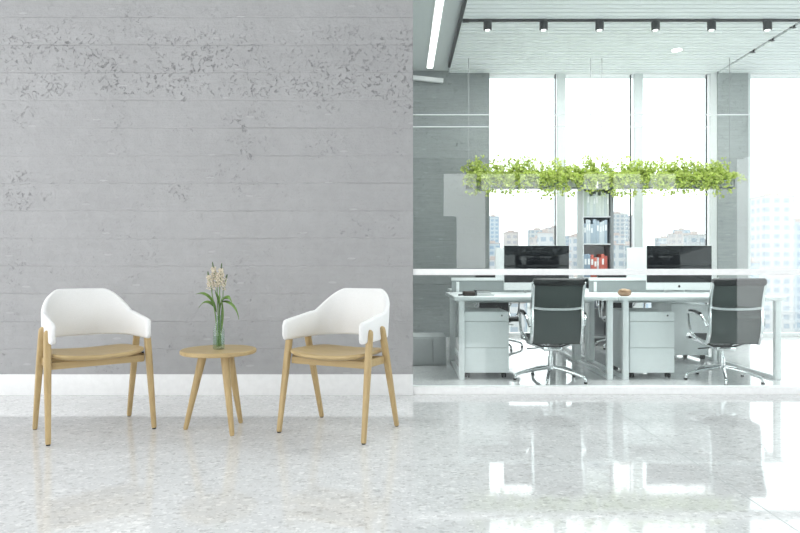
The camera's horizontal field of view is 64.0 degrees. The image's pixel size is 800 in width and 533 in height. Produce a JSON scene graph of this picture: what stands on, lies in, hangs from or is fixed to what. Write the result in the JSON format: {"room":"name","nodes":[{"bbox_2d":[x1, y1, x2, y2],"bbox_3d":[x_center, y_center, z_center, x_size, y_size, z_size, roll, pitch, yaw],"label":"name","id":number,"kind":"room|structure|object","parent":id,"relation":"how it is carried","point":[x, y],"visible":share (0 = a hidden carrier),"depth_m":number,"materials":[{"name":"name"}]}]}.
{"room":"office waiting area","nodes":[
{"label":"office waiting area","id":0,"kind":"room"},
{"bbox_2d":[0,0,412,373],"bbox_3d":[-2.952,-0.846,4.830,6.096,3.592,0.200,0,0,0],"label":"wall","id":1,"kind":"structure","parent":0,"point":[145,145],"depth_m":4.73,"materials":[{"name":"concrete"}]},
{"bbox_2d":[0,374,412,394],"bbox_3d":[-2.952,0.873,4.723,6.096,0.155,0.014,0,0,0],"label":"baseboard","id":2,"kind":"structure","parent":1,"relation":"attached to","point":[10,384],"depth_m":4.72,"materials":[{"name":"white paint"}]},
{"bbox_2d":[413,114,799,394],"bbox_3d":[4.148,-0.846,4.785,8.104,3.592,0.090,0,0,0],"label":"glass partition frame","id":3,"kind":"structure","parent":1,"relation":"in","point":[417,389],"depth_m":4.75,"materials":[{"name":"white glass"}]},
{"bbox_2d":[0,337,799,532],"bbox_3d":[1.100,1.010,1.350,14.200,0.120,15.100,0,0,0],"label":"floor","id":4,"kind":"structure","parent":0,"point":[451,463],"depth_m":3.18,"materials":[{"name":"stone"}]},
{"bbox_2d":[32,288,156,445],"bbox_3d":[-1.809,0.543,3.760,0.580,0.814,0.524,0,0,-40],"label":"armchair","id":5,"kind":"object","parent":4,"relation":"on","point":[81,311],"visible":1,"depth_m":3.80,"materials":[{"name":"white plastic"}]},
{"bbox_2d":[179,345,256,435],"bbox_3d":[-1.060,0.717,3.740,0.433,0.471,0.433,0,0,0],"label":"side table","id":6,"kind":"object","parent":4,"relation":"on","point":[227,353],"visible":0.98,"depth_m":3.71,"materials":[{"name":"brown wood"}]},
{"bbox_3d":[-1.059,0.383,3.740,0.068,0.197,0.068,0,0,0],"label":"glass vase","id":7,"kind":"object","parent":6,"relation":"on","visible":0},
{"bbox_2d":[197,272,217,345],"bbox_3d":[-1.124,0.247,3.732,0.120,0.439,0.073,0,0,0],"label":"stem","id":8,"kind":"object","parent":7,"relation":"in","point":[208,277],"visible":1,"depth_m":3.73,"materials":[{"name":"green plant"}]},
{"bbox_2d":[211,262,221,345],"bbox_3d":[-1.075,0.219,3.755,0.064,0.494,0.066,0,0,42],"label":"stem","id":9,"kind":"object","parent":7,"relation":"in","point":[213,268],"visible":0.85,"depth_m":3.75,"materials":[{"name":"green plant"}]},
{"bbox_2d":[220,274,230,345],"bbox_3d":[-1.020,0.255,3.755,0.066,0.421,0.048,0,0,0],"label":"stem","id":10,"kind":"object","parent":7,"relation":"in","point":[224,288],"visible":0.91,"depth_m":3.75,"materials":[{"name":"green plant"}]},
{"bbox_2d":[214,263,238,345],"bbox_3d":[-1.014,0.223,3.736,0.139,0.486,0.062,0,0,-7],"label":"stem","id":11,"kind":"object","parent":7,"relation":"in","point":[220,274],"visible":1,"depth_m":3.73,"materials":[{"name":"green plant"}]},
{"bbox_2d":[277,288,398,444],"bbox_3d":[-0.336,0.543,3.761,0.580,0.814,0.524,0,0,26],"label":"armchair","id":12,"kind":"object","parent":4,"relation":"on","point":[364,312],"visible":1,"depth_m":3.74,"materials":[{"name":"white plastic"}]},
{"bbox_2d":[413,333,445,365],"bbox_3d":[0.045,0.812,6.330,0.790,0.275,0.420,0,0,0],"label":"base cabinet","id":13,"kind":"object","parent":4,"relation":"on","point":[429,349],"visible":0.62,"depth_m":6.12,"materials":[{"name":"grey"}]},
{"bbox_2d":[465,308,508,376],"bbox_3d":[0.732,0.667,5.678,0.382,0.564,0.523,0,0,0],"label":"drawer pedestal","id":14,"kind":"object","parent":4,"relation":"on","point":[486,329],"visible":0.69,"depth_m":5.42,"materials":[{"name":"grey paint"}]},
{"bbox_2d":[474,275,522,350],"bbox_3d":[1.163,0.521,7.553,0.577,0.858,0.655,0,0,-3],"label":"office chair","id":15,"kind":"object","parent":4,"relation":"on","point":[505,306],"visible":0.27,"depth_m":7.76,"materials":[{"name":"silver metal"}]},
{"bbox_2d":[448,288,574,360],"bbox_3d":[1.190,0.602,6.940,1.270,0.696,1.020,0,0,0],"label":"desk","id":16,"kind":"object","parent":4,"relation":"on","point":[565,354],"visible":0.16,"depth_m":6.88,"materials":[{"name":"white paint"}]},
{"bbox_2d":[495,248,503,277],"bbox_3d":[1.335,0.026,6.832,0.626,0.456,0.175,0,0,0],"label":"monitor","id":17,"kind":"object","parent":16,"relation":"on","point":[499,252],"visible":0.12,"depth_m":6.85,"materials":[{"name":"silver metal"}]},
{"bbox_2d":[446,292,617,379],"bbox_3d":[1.140,0.602,5.860,1.370,0.696,1.020,0,0,0],"label":"desk","id":18,"kind":"object","parent":4,"relation":"on","point":[499,297],"visible":0.87,"depth_m":5.37,"materials":[{"name":"white paint"}]},
{"bbox_2d":[458,291,474,295],"bbox_3d":[0.575,0.234,5.556,0.150,0.040,0.108,0,0,0],"label":"pencil case","id":19,"kind":"object","parent":18,"relation":"on","point":[464,293],"visible":1,"depth_m":5.51,"materials":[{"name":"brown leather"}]},
{"bbox_2d":[451,278,523,291],"bbox_3d":[1.140,0.182,6.385,1.256,0.142,0.024,0,0,0],"label":"divider","id":20,"kind":"object","parent":18,"relation":"attached to","point":[458,284],"visible":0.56,"depth_m":6.38,"materials":[{"name":"grey plastic"}]},
{"bbox_2d":[504,245,568,292],"bbox_3d":[1.313,0.026,6.188,0.626,0.456,0.175,0,0,0],"label":"monitor","id":21,"kind":"object","parent":18,"relation":"on","point":[515,256],"visible":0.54,"depth_m":6.15,"materials":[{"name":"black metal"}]},
{"bbox_2d":[513,278,586,384],"bbox_3d":[1.235,0.521,5.329,0.577,0.858,0.655,0,0,2],"label":"office chair","id":22,"kind":"object","parent":4,"relation":"on","point":[558,316],"visible":0.99,"depth_m":5.09,"materials":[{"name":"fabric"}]},
{"bbox_2d":[556,73,565,244],"bbox_3d":[2.188,-0.846,8.705,0.105,3.592,0.090,0,0,0],"label":"trim","id":23,"kind":"structure","parent":4,"relation":"on","point":[560,77],"depth_m":8.66,"materials":[{"name":"paint"}]},
{"bbox_2d":[577,188,613,342],"bbox_3d":[2.462,-0.015,8.080,0.385,1.930,0.260,0,0,0],"label":"bookcase","id":24,"kind":"object","parent":4,"relation":"on","point":[607,249],"visible":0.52,"depth_m":8.05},
{"bbox_2d":[584,191,586,215],"bbox_3d":[2.305,-0.780,8.057,0.035,0.308,0.194,0,0,0],"label":"binder","id":25,"kind":"object","parent":24,"relation":"on","point":[585,193],"visible":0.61,"depth_m":7.96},
{"bbox_2d":[584,254,586,276],"bbox_3d":[2.307,-0.009,8.064,0.039,0.287,0.210,0,0,0],"label":"binder","id":26,"kind":"object","parent":24,"relation":"on","point":[585,255],"visible":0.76,"depth_m":7.96,"materials":[{"name":"white paint"}]},
{"bbox_2d":[584,220,587,242],"bbox_3d":[2.328,-0.435,8.057,0.026,0.298,0.196,0,0,0],"label":"binder","id":27,"kind":"object","parent":24,"relation":"on","point":[585,221],"visible":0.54,"depth_m":7.96,"materials":[{"name":"white paint"}]},
{"bbox_2d":[587,192,589,215],"bbox_3d":[2.341,-0.779,8.050,0.035,0.306,0.182,0,0,0],"label":"binder","id":28,"kind":"object","parent":24,"relation":"on","point":[588,194],"visible":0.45,"depth_m":7.96,"materials":[{"name":"white paint"}]},
{"bbox_2d":[587,254,589,276],"bbox_3d":[2.349,-0.010,8.062,0.042,0.289,0.205,0,0,0],"label":"binder","id":29,"kind":"object","parent":24,"relation":"on","point":[588,255],"visible":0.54,"depth_m":7.96,"materials":[{"name":"white paint"}]},
{"bbox_2d":[588,220,589,242],"bbox_3d":[2.356,-0.434,8.057,0.027,0.295,0.197,0,0,0],"label":"binder","id":30,"kind":"object","parent":24,"relation":"on","point":[588,220],"visible":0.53,"depth_m":7.96,"materials":[{"name":"white paint"}]},
{"bbox_2d":[590,196,592,215],"bbox_3d":[2.380,-0.752,8.064,0.039,0.252,0.208,0,0,0],"label":"binder","id":31,"kind":"object","parent":24,"relation":"on","point":[591,197],"visible":0.47,"depth_m":7.96,"materials":[{"name":"white plastic"}]},
{"bbox_2d":[590,224,592,242],"bbox_3d":[2.386,-0.407,8.050,0.032,0.242,0.181,0,0,0],"label":"binder","id":32,"kind":"object","parent":24,"relation":"on","point":[591,225],"visible":0.53,"depth_m":7.96,"materials":[{"name":"white paint"}]},
{"bbox_2d":[590,255,593,276],"bbox_3d":[2.390,-0.006,8.051,0.040,0.280,0.183,0,0,0],"label":"binder","id":33,"kind":"object","parent":24,"relation":"on","point":[591,256],"visible":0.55,"depth_m":7.96,"materials":[{"name":"red paint"}]},
{"bbox_2d":[590,219,595,242],"bbox_3d":[2.422,-0.438,8.060,0.039,0.304,0.201,0,0,0],"label":"binder","id":34,"kind":"object","parent":24,"relation":"on","point":[593,221],"visible":0.6,"depth_m":7.96,"materials":[{"name":"blue plastic"}]},
{"bbox_2d":[590,194,595,215],"bbox_3d":[2.417,-0.766,8.047,0.035,0.279,0.175,0,0,0],"label":"binder","id":35,"kind":"object","parent":24,"relation":"on","point":[593,195],"visible":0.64,"depth_m":7.96,"materials":[{"name":"white paint"}]},
{"bbox_2d":[592,192,597,215],"bbox_3d":[2.449,-0.777,8.059,0.027,0.302,0.201,0,0,0],"label":"binder","id":36,"kind":"object","parent":24,"relation":"on","point":[596,193],"visible":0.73,"depth_m":7.96,"materials":[{"name":"white paint"}]},
{"bbox_2d":[596,221,598,242],"bbox_3d":[2.460,-0.428,8.045,0.034,0.283,0.172,0,0,0],"label":"binder","id":37,"kind":"object","parent":24,"relation":"on","point":[597,222],"visible":0.53,"depth_m":7.96,"materials":[{"name":"white paint"}]},
{"bbox_2d":[598,196,600,215],"bbox_3d":[2.483,-0.753,8.050,0.038,0.254,0.180,0,0,0],"label":"binder","id":38,"kind":"object","parent":24,"relation":"on","point":[599,197],"visible":0.47,"depth_m":7.96,"materials":[{"name":"white plastic"}]},
{"bbox_2d":[599,222,601,242],"bbox_3d":[2.495,-0.418,8.059,0.034,0.264,0.199,0,0,0],"label":"binder","id":39,"kind":"object","parent":24,"relation":"on","point":[600,223],"visible":0.53,"depth_m":7.96,"materials":[{"name":"white paint"}]},
{"bbox_2d":[597,254,603,268],"bbox_3d":[2.524,-0.010,8.059,0.038,0.289,0.200,0,0,0],"label":"binder","id":40,"kind":"object","parent":24,"relation":"on","point":[601,256],"visible":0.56,"depth_m":7.96,"materials":[{"name":"red paint"}]},
{"bbox_2d":[598,191,603,215],"bbox_3d":[2.520,-0.780,8.058,0.035,0.309,0.195,0,0,0],"label":"binder","id":41,"kind":"object","parent":24,"relation":"on","point":[599,193],"visible":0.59,"depth_m":7.96,"materials":[{"name":"white plastic"}]},
{"bbox_2d":[600,221,603,242],"bbox_3d":[2.528,-0.426,8.050,0.029,0.280,0.182,0,0,0],"label":"binder","id":42,"kind":"object","parent":24,"relation":"on","point":[600,221],"visible":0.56,"depth_m":7.96,"materials":[{"name":"white paint"}]},
{"bbox_2d":[599,220,606,242],"bbox_3d":[2.561,-0.433,8.064,0.036,0.293,0.210,0,0,0],"label":"binder","id":43,"kind":"object","parent":24,"relation":"on","point":[605,221],"visible":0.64,"depth_m":7.96,"materials":[{"name":"white paint"}]},
{"bbox_2d":[606,194,608,215],"bbox_3d":[2.583,-0.764,8.062,0.032,0.276,0.206,0,0,0],"label":"binder","id":44,"kind":"object","parent":24,"relation":"on","point":[607,195],"visible":0.53,"depth_m":7.96,"materials":[{"name":"white paint"}]},
{"bbox_2d":[566,73,630,247],"bbox_3d":[2.692,-0.846,8.715,0.903,3.592,0.110,0,0,0],"label":"window frame","id":45,"kind":"structure","parent":4,"relation":"on","point":[567,74],"depth_m":8.70,"materials":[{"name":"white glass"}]},
{"bbox_2d":[595,275,645,348],"bbox_3d":[2.628,0.521,7.550,0.577,0.858,0.655,0,0,5],"label":"office chair","id":46,"kind":"object","parent":4,"relation":"on","point":[601,305],"visible":0.27,"depth_m":7.77,"materials":[{"name":"black plastic"}]},
{"bbox_2d":[633,73,642,307],"bbox_3d":[3.235,-0.846,8.705,0.110,3.592,0.090,0,0,0],"label":"trim","id":47,"kind":"structure","parent":4,"relation":"on","point":[637,77],"depth_m":8.66,"materials":[{"name":"paint"}]},
{"bbox_2d":[563,288,716,360],"bbox_3d":[2.538,0.602,6.940,1.410,0.696,1.020,0,0,0],"label":"desk","id":48,"kind":"object","parent":4,"relation":"on","point":[714,352],"visible":0.16,"depth_m":6.45,"materials":[{"name":"white paint"}]},
{"bbox_2d":[626,248,645,277],"bbox_3d":[2.742,0.026,6.832,0.626,0.456,0.175,0,0,0],"label":"monitor","id":49,"kind":"object","parent":48,"relation":"on","point":[635,257],"visible":0.14,"depth_m":6.85,"materials":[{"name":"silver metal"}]},
{"bbox_2d":[613,308,673,376],"bbox_3d":[2.135,0.667,5.678,0.382,0.564,0.523,0,0,0],"label":"drawer pedestal","id":50,"kind":"object","parent":4,"relation":"on","point":[651,331],"visible":0.97,"depth_m":5.42,"materials":[{"name":"grey paint"}]},
{"bbox_2d":[643,73,706,303],"bbox_3d":[3.732,-0.846,8.715,0.883,3.592,0.110,0,0,0],"label":"window","id":51,"kind":"structure","parent":4,"relation":"on","point":[644,74],"depth_m":8.70,"materials":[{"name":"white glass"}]},
{"bbox_2d":[651,303,708,358],"bbox_3d":[2.949,0.667,6.771,0.382,0.564,0.523,0,0,0],"label":"drawer pedestal","id":52,"kind":"object","parent":4,"relation":"on","point":[682,345],"visible":0.46,"depth_m":6.51,"materials":[{"name":"grey paint"}]},
{"bbox_2d":[586,292,786,379],"bbox_3d":[2.534,0.602,5.860,1.402,0.696,1.020,0,0,0],"label":"desk","id":53,"kind":"object","parent":4,"relation":"on","point":[635,297],"visible":0.61,"depth_m":5.38,"materials":[{"name":"white paint"}]},
{"bbox_2d":[618,288,631,295],"bbox_3d":[1.930,0.222,5.500,0.114,0.065,0.114,0,0,0],"label":"bowl","id":54,"kind":"object","parent":53,"relation":"on","point":[622,292],"visible":0.96,"depth_m":5.46,"materials":[{"name":"brown wood"}]},
{"bbox_2d":[588,278,712,291],"bbox_3d":[2.530,0.182,6.385,1.296,0.142,0.024,0,0,0],"label":"divider","id":55,"kind":"object","parent":53,"relation":"attached to","point":[595,284],"visible":0.5,"depth_m":6.38,"materials":[{"name":"white glass"}]},
{"bbox_2d":[646,245,711,292],"bbox_3d":[2.683,0.026,6.188,0.626,0.456,0.175,0,0,0],"label":"monitor","id":56,"kind":"object","parent":53,"relation":"on","point":[657,256],"visible":0.8,"depth_m":6.15,"materials":[{"name":"silver metal"}]},
{"bbox_2d":[595,396,798,531],"bbox_3d":[1.429,0.950,-0.630,0.004,0.001,10.740,0,0,0],"label":"trim","id":57,"kind":"structure","parent":4,"relation":"on","point":[595,396],"depth_m":2.93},
{"bbox_2d":[684,278,767,384],"bbox_3d":[2.671,0.521,5.331,0.577,0.858,0.655,0,0,6],"label":"office chair","id":58,"kind":"object","parent":4,"relation":"on","point":[735,305],"visible":1,"depth_m":5.09,"materials":[{"name":"black leather"}]},
{"bbox_2d":[748,73,750,277],"bbox_3d":[4.723,-0.846,8.705,0.045,3.592,0.090,0,0,0],"label":"trim","id":59,"kind":"structure","parent":4,"relation":"on","point":[749,74],"depth_m":8.66,"materials":[{"name":"paint"}]},
{"bbox_2d":[413,71,488,336],"bbox_3d":[0.004,-0.846,8.770,2.408,3.592,0.260,0,0,0],"label":"wall","id":60,"kind":"structure","parent":0,"point":[451,225],"depth_m":8.64,"materials":[{"name":"concrete"}]},
{"bbox_2d":[413,75,443,83],"bbox_3d":[0.200,-2.530,8.598,0.767,0.148,0.084,0,0,0],"label":"wall light","id":61,"kind":"object","parent":60,"relation":"attached to","point":[415,77],"visible":0.55,"depth_m":8.56,"materials":[{"name":"white paint"}]},
{"bbox_2d":[489,73,555,336],"bbox_3d":[1.663,-0.846,8.715,0.910,3.592,0.110,0,0,0],"label":"window","id":62,"kind":"structure","parent":60,"relation":"in","point":[511,334],"depth_m":8.70,"materials":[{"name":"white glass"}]},
{"bbox_2d":[413,0,799,78],"bbox_3d":[1.200,-2.717,1.400,14.400,0.150,15.200,0,0,0],"label":"ceiling","id":63,"kind":"structure","parent":0,"point":[422,9],"depth_m":7.45,"materials":[{"name":"paint"}]},
{"bbox_2d":[426,0,444,67],"bbox_3d":[0.395,-2.635,6.785,0.100,0.018,3.410,0,0,0],"label":"recessed light","id":64,"kind":"object","parent":63,"relation":"in","point":[438,4],"visible":1,"depth_m":7.15,"materials":[{"name":"white paint"}]},
{"bbox_2d":[448,0,466,67],"bbox_3d":[0.640,-2.617,6.585,0.030,0.050,3.510,0,0,0],"label":"trim","id":65,"kind":"structure","parent":63,"relation":"attached to","point":[464,2],"depth_m":7.08,"materials":[{"name":"black plastic"}]},
{"bbox_2d":[449,0,799,73],"bbox_3d":[4.430,-2.627,6.788,7.540,0.030,3.776,0,0,0],"label":"ceiling slats","id":66,"kind":"structure","parent":63,"relation":"attached to","point":[509,47],"depth_m":7.36,"materials":[{"name":"paint"}]},
{"bbox_2d":[468,58,468,170],"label":"hanging planter","id":67,"kind":"object","parent":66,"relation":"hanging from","point":[468,58],"depth_m":8.02,"materials":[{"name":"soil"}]},
{"bbox_2d":[466,180,591,188],"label":"hanging planter","id":68,"kind":"object","parent":66,"relation":"hanging from","point":[572,184],"depth_m":7.96,"materials":[{"name":"metal"}]},
{"bbox_2d":[460,155,500,195],"bbox_3d":[1.022,-1.126,8.006,0.538,0.526,0.441,0,0,0],"label":"leafy plant","id":69,"kind":"object","parent":68,"relation":"in","point":[475,172],"visible":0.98,"depth_m":7.89,"materials":[{"name":"green plant"}]},
{"bbox_2d":[486,154,527,196],"bbox_3d":[1.354,-1.127,8.004,0.630,0.546,0.438,0,0,0],"label":"leafy plant","id":70,"kind":"object","parent":68,"relation":"in","point":[508,177],"visible":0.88,"depth_m":7.88,"materials":[{"name":"green plant"}]},
{"bbox_2d":[515,156,551,194],"bbox_3d":[1.679,-1.140,7.990,0.524,0.505,0.466,0,0,6],"label":"leafy plant","id":71,"kind":"object","parent":68,"relation":"in","point":[535,175],"visible":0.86,"depth_m":7.89,"materials":[{"name":"green plant"}]},
{"bbox_2d":[539,157,580,199],"bbox_3d":[1.981,-1.116,8.001,0.517,0.553,0.466,0,0,4],"label":"leafy plant","id":72,"kind":"object","parent":68,"relation":"in","point":[561,175],"visible":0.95,"depth_m":7.88,"materials":[{"name":"green plant"}]},
{"bbox_2d":[590,58,590,165],"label":"hanging planter","id":73,"kind":"object","parent":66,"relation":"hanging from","point":[590,58],"depth_m":8.02,"materials":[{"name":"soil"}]},
{"bbox_2d":[569,155,607,195],"bbox_3d":[2.300,-1.134,7.987,0.427,0.527,0.472,0,0,-9],"label":"leafy plant","id":74,"kind":"object","parent":73,"relation":"in","point":[584,174],"visible":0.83,"depth_m":7.89,"materials":[{"name":"green plant"}]},
{"bbox_2d":[598,180,613,187],"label":"hanging planter","id":75,"kind":"object","parent":66,"relation":"hanging from","point":[609,184],"depth_m":7.96,"materials":[{"name":"metal"}]},
{"bbox_2d":[588,156,637,197],"bbox_3d":[2.645,-1.115,8.010,0.639,0.529,0.452,0,0,0],"label":"leafy plant","id":76,"kind":"object","parent":75,"relation":"in","point":[612,176],"visible":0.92,"depth_m":7.88,"materials":[{"name":"green plant"}]},
{"bbox_2d":[462,19,799,22],"bbox_3d":[2.460,-2.599,6.770,3.600,0.026,0.048,0,0,0],"label":"track","id":77,"kind":"object","parent":66,"relation":"attached to","point":[463,20],"visible":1,"depth_m":6.75,"materials":[{"name":"black metal"}]},
{"bbox_2d":[483,20,491,31],"bbox_3d":[0.927,-2.545,6.770,0.088,0.095,0.088,0,0,0],"label":"spotlight","id":78,"kind":"object","parent":77,"relation":"attached to","point":[487,24],"visible":1,"depth_m":6.74,"materials":[{"name":"black plastic"}]},
{"bbox_2d":[539,20,547,31],"bbox_3d":[1.519,-2.545,6.770,0.088,0.095,0.088,0,0,0],"label":"spotlight","id":79,"kind":"object","parent":77,"relation":"attached to","point":[543,24],"visible":1,"depth_m":6.74,"materials":[{"name":"black plastic"}]},
{"bbox_2d":[595,20,603,31],"bbox_3d":[2.111,-2.545,6.770,0.088,0.095,0.088,0,0,0],"label":"spotlight","id":80,"kind":"object","parent":77,"relation":"attached to","point":[599,25],"visible":1,"depth_m":6.74,"materials":[{"name":"black plastic"}]},
{"bbox_2d":[651,20,659,31],"bbox_3d":[2.703,-2.545,6.770,0.088,0.095,0.088,0,0,0],"label":"spotlight","id":81,"kind":"object","parent":77,"relation":"attached to","point":[655,25],"visible":1,"depth_m":6.74,"materials":[{"name":"black plastic"}]},
{"bbox_2d":[707,20,715,31],"bbox_3d":[3.295,-2.545,6.770,0.088,0.095,0.088,0,0,0],"label":"spotlight","id":82,"kind":"object","parent":77,"relation":"attached to","point":[711,25],"visible":1,"depth_m":6.74,"materials":[{"name":"black plastic"}]},
{"bbox_2d":[763,20,771,31],"bbox_3d":[3.887,-2.545,6.770,0.088,0.095,0.088,0,0,0],"label":"spotlight","id":83,"kind":"object","parent":77,"relation":"attached to","point":[767,25],"visible":1,"depth_m":6.74,"materials":[{"name":"black plastic"}]},
{"bbox_2d":[618,180,658,188],"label":"hanging planter","id":84,"kind":"object","parent":66,"relation":"hanging from","point":[639,186],"depth_m":7.96,"materials":[{"name":"metal"}]},
{"bbox_2d":[618,155,658,197],"bbox_3d":[2.962,-1.127,8.010,0.490,0.540,0.446,0,0,3],"label":"leafy plant","id":85,"kind":"object","parent":84,"relation":"in","point":[640,173],"visible":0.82,"depth_m":7.91,"materials":[{"name":"green plant"}]},
{"bbox_2d":[664,180,704,188],"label":"hanging planter","id":86,"kind":"object","parent":66,"relation":"hanging from","point":[672,183],"depth_m":7.96,"materials":[{"name":"metal"}]},
{"bbox_2d":[642,155,688,196],"bbox_3d":[3.305,-1.117,7.990,0.552,0.546,0.412,0,0,0],"label":"leafy plant","id":87,"kind":"object","parent":86,"relation":"in","point":[669,174],"visible":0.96,"depth_m":7.89,"materials":[{"name":"green plant"}]},
{"bbox_2d":[671,156,714,198],"bbox_3d":[3.625,-1.119,8.006,0.545,0.512,0.444,0,0,0],"label":"leafy plant","id":88,"kind":"object","parent":86,"relation":"in","point":[697,175],"visible":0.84,"depth_m":7.89,"materials":[{"name":"green plant"}]},
{"bbox_2d":[686,157,746,197],"bbox_3d":[3.956,-1.127,8.020,0.628,0.522,0.468,0,0,-3],"label":"leafy plant","id":89,"kind":"object","parent":86,"relation":"in","point":[718,173],"visible":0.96,"depth_m":7.88,"materials":[{"name":"green plant"}]},
{"bbox_2d":[718,58,733,188],"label":"hanging planter","id":90,"kind":"object","parent":66,"relation":"hanging from","point":[732,182],"depth_m":8.02,"materials":[{"name":"metal"}]},
{"bbox_2d":[728,22,798,65],"bbox_3d":[4.280,-2.632,6.610,0.016,0.020,3.560,0,0,0],"label":"trim","id":91,"kind":"structure","parent":63,"relation":"attached to","point":[798,22],"depth_m":7.53,"materials":[{"name":"metal"}]},
{"bbox_2d":[717,72,747,277],"bbox_3d":[4.495,-0.846,8.770,0.410,3.592,0.260,0,0,0],"label":"wall column","id":92,"kind":"structure","parent":0,"point":[732,210],"depth_m":8.64,"materials":[{"name":"concrete"}]},
{"bbox_2d":[707,72,716,303],"bbox_3d":[4.245,-0.846,8.705,0.090,3.592,0.090,0,0,0],"label":"trim","id":93,"kind":"structure","parent":92,"relation":"attached to","point":[712,77],"depth_m":8.66,"materials":[{"name":"white paint"}]},
{"label":"outside","id":94,"kind":"structure","parent":0,"visible":0},
{"bbox_2d":[527,303,799,331],"bbox_3d":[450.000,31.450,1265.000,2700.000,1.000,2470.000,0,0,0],"label":"ground","id":95,"kind":"structure","parent":94,"point":[528,304],"depth_m":404.20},
{"bbox_2d":[489,256,494,268],"bbox_3d":[50.509,12.677,345.430,9.948,36.546,7.260,0,0,0],"label":"building","id":96,"kind":"structure","parent":95,"relation":"on","point":[492,258],"depth_m":342.04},
{"bbox_2d":[489,215,499,242],"bbox_3d":[96.837,-11.443,666.456,12.827,84.786,9.311,0,0,0],"label":"building","id":97,"kind":"structure","parent":95,"relation":"on","point":[494,221],"depth_m":662.04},
{"bbox_2d":[489,241,500,258],"bbox_3d":[69.031,5.903,476.072,10.950,50.094,8.543,0,0,0],"label":"building","id":98,"kind":"structure","parent":95,"relation":"on","point":[492,245],"depth_m":471.98,"materials":[{"name":"white concrete"}]},
{"bbox_2d":[503,230,516,247],"bbox_3d":[83.700,1.768,487.211,9.738,58.364,6.821,0,0,0],"label":"building","id":99,"kind":"structure","parent":95,"relation":"on","point":[509,237],"depth_m":484.00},
{"bbox_2d":[509,303,524,331],"bbox_3d":[35.740,19.952,195.431,4.546,21.996,3.262,0,0,0],"label":"building","id":100,"kind":"structure","parent":95,"relation":"on","point":[514,307],"depth_m":193.99,"materials":[{"name":"white"}]},
{"bbox_2d":[529,235,536,308],"bbox_3d":[100.295,4.201,463.667,11.670,53.497,7.735,0,0,0],"label":"building","id":101,"kind":"structure","parent":95,"relation":"on","point":[533,240],"depth_m":460.04,"materials":[{"name":"white"}]},
{"bbox_2d":[528,228,541,244],"bbox_3d":[140.856,-4.238,656.497,17.415,70.376,13.393,0,0,0],"label":"building","id":102,"kind":"structure","parent":95,"relation":"on","point":[532,232],"depth_m":650.02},
{"bbox_2d":[537,229,553,244],"bbox_3d":[75.300,5.734,331.848,7.694,50.432,4.096,0,0,0],"label":"building","id":103,"kind":"structure","parent":95,"relation":"on","point":[544,237],"depth_m":329.98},
{"bbox_2d":[569,233,576,277],"bbox_3d":[98.707,6.220,356.558,7.884,49.460,5.516,0,0,0],"label":"building","id":104,"kind":"structure","parent":95,"relation":"on","point":[572,239],"depth_m":354.02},
{"bbox_2d":[614,241,623,268],"bbox_3d":[111.022,8.839,333.242,8.848,44.223,6.884,0,0,0],"label":"building","id":105,"kind":"structure","parent":95,"relation":"on","point":[618,248],"depth_m":329.98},
{"bbox_2d":[614,233,625,243],"bbox_3d":[161.007,2.951,475.933,11.168,55.999,8.266,0,0,0],"label":"building","id":106,"kind":"structure","parent":95,"relation":"on","point":[620,239],"depth_m":471.98,"materials":[{"name":"white concrete"}]},
{"bbox_2d":[614,212,627,240],"bbox_3d":[226.809,-12.986,668.653,18.539,87.873,13.705,0,0,0],"label":"building","id":107,"kind":"structure","parent":95,"relation":"on","point":[620,219],"depth_m":662.04,"materials":[{"name":"white concrete"}]},
{"bbox_2d":[624,241,632,268],"bbox_3d":[122.792,8.742,344.568,7.325,44.416,5.537,0,0,0],"label":"building","id":108,"kind":"structure","parent":95,"relation":"on","point":[627,243],"depth_m":342.04,"materials":[{"name":"white concrete"}]},
{"bbox_2d":[628,214,632,243],"bbox_3d":[248.505,-12.215,678.746,13.620,86.330,9.892,0,0,0],"label":"building","id":109,"kind":"structure","parent":95,"relation":"on","point":[632,214],"depth_m":673.94,"materials":[{"name":"white concrete"}]},
{"bbox_2d":[655,236,666,244],"bbox_3d":[270.312,-0.097,655.031,15.576,62.095,10.462,0,0,0],"label":"building","id":110,"kind":"structure","parent":95,"relation":"on","point":[663,239],"depth_m":650.02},
{"bbox_2d":[667,231,689,244],"bbox_3d":[207.766,2.245,477.136,13.490,57.409,10.673,0,0,0],"label":"building","id":111,"kind":"structure","parent":95,"relation":"on","point":[676,238],"depth_m":471.98,"materials":[{"name":"white concrete"}]},
{"bbox_2d":[673,228,690,232],"bbox_3d":[292.944,-4.517,665.782,15.368,70.934,7.964,0,0,0],"label":"building","id":112,"kind":"structure","parent":95,"relation":"on","point":[678,229],"depth_m":662.04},
{"bbox_2d":[683,231,704,303],"bbox_3d":[158.477,5.954,344.881,9.382,49.992,6.161,0,0,0],"label":"building","id":113,"kind":"structure","parent":95,"relation":"on","point":[693,238],"depth_m":342.04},
{"bbox_2d":[751,257,759,277],"bbox_3d":[140.333,13.644,255.455,4.982,34.613,3.310,0,0,0],"label":"building","id":114,"kind":"structure","parent":95,"relation":"on","point":[754,265],"depth_m":254.00,"materials":[{"name":"white concrete"}]},
{"bbox_2d":[751,192,794,331],"bbox_3d":[178.000,-2.150,307.000,14.400,66.200,14.400,0,0,0],"label":"building","id":115,"kind":"structure","parent":95,"relation":"on","point":[772,213],"depth_m":300.01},
{"bbox_2d":[795,218,799,330],"bbox_3d":[192.000,3.850,311.000,9.400,54.200,12.400,0,0,0],"label":"building","id":116,"kind":"structure","parent":95,"relation":"on","point":[797,220],"depth_m":305.03,"materials":[{"name":"white"}]},
{"bbox_3d":[8.300,-0.846,6.840,0.200,3.592,4.120,0,0,0],"label":"wall","id":117,"kind":"structure","parent":0,"visible":0},
{"bbox_2d":[751,73,799,336],"bbox_3d":[6.473,-0.846,8.715,3.455,3.592,0.110,0,0,0],"label":"window","id":118,"kind":"structure","parent":117,"relation":"in","point":[765,334],"depth_m":8.67,"materials":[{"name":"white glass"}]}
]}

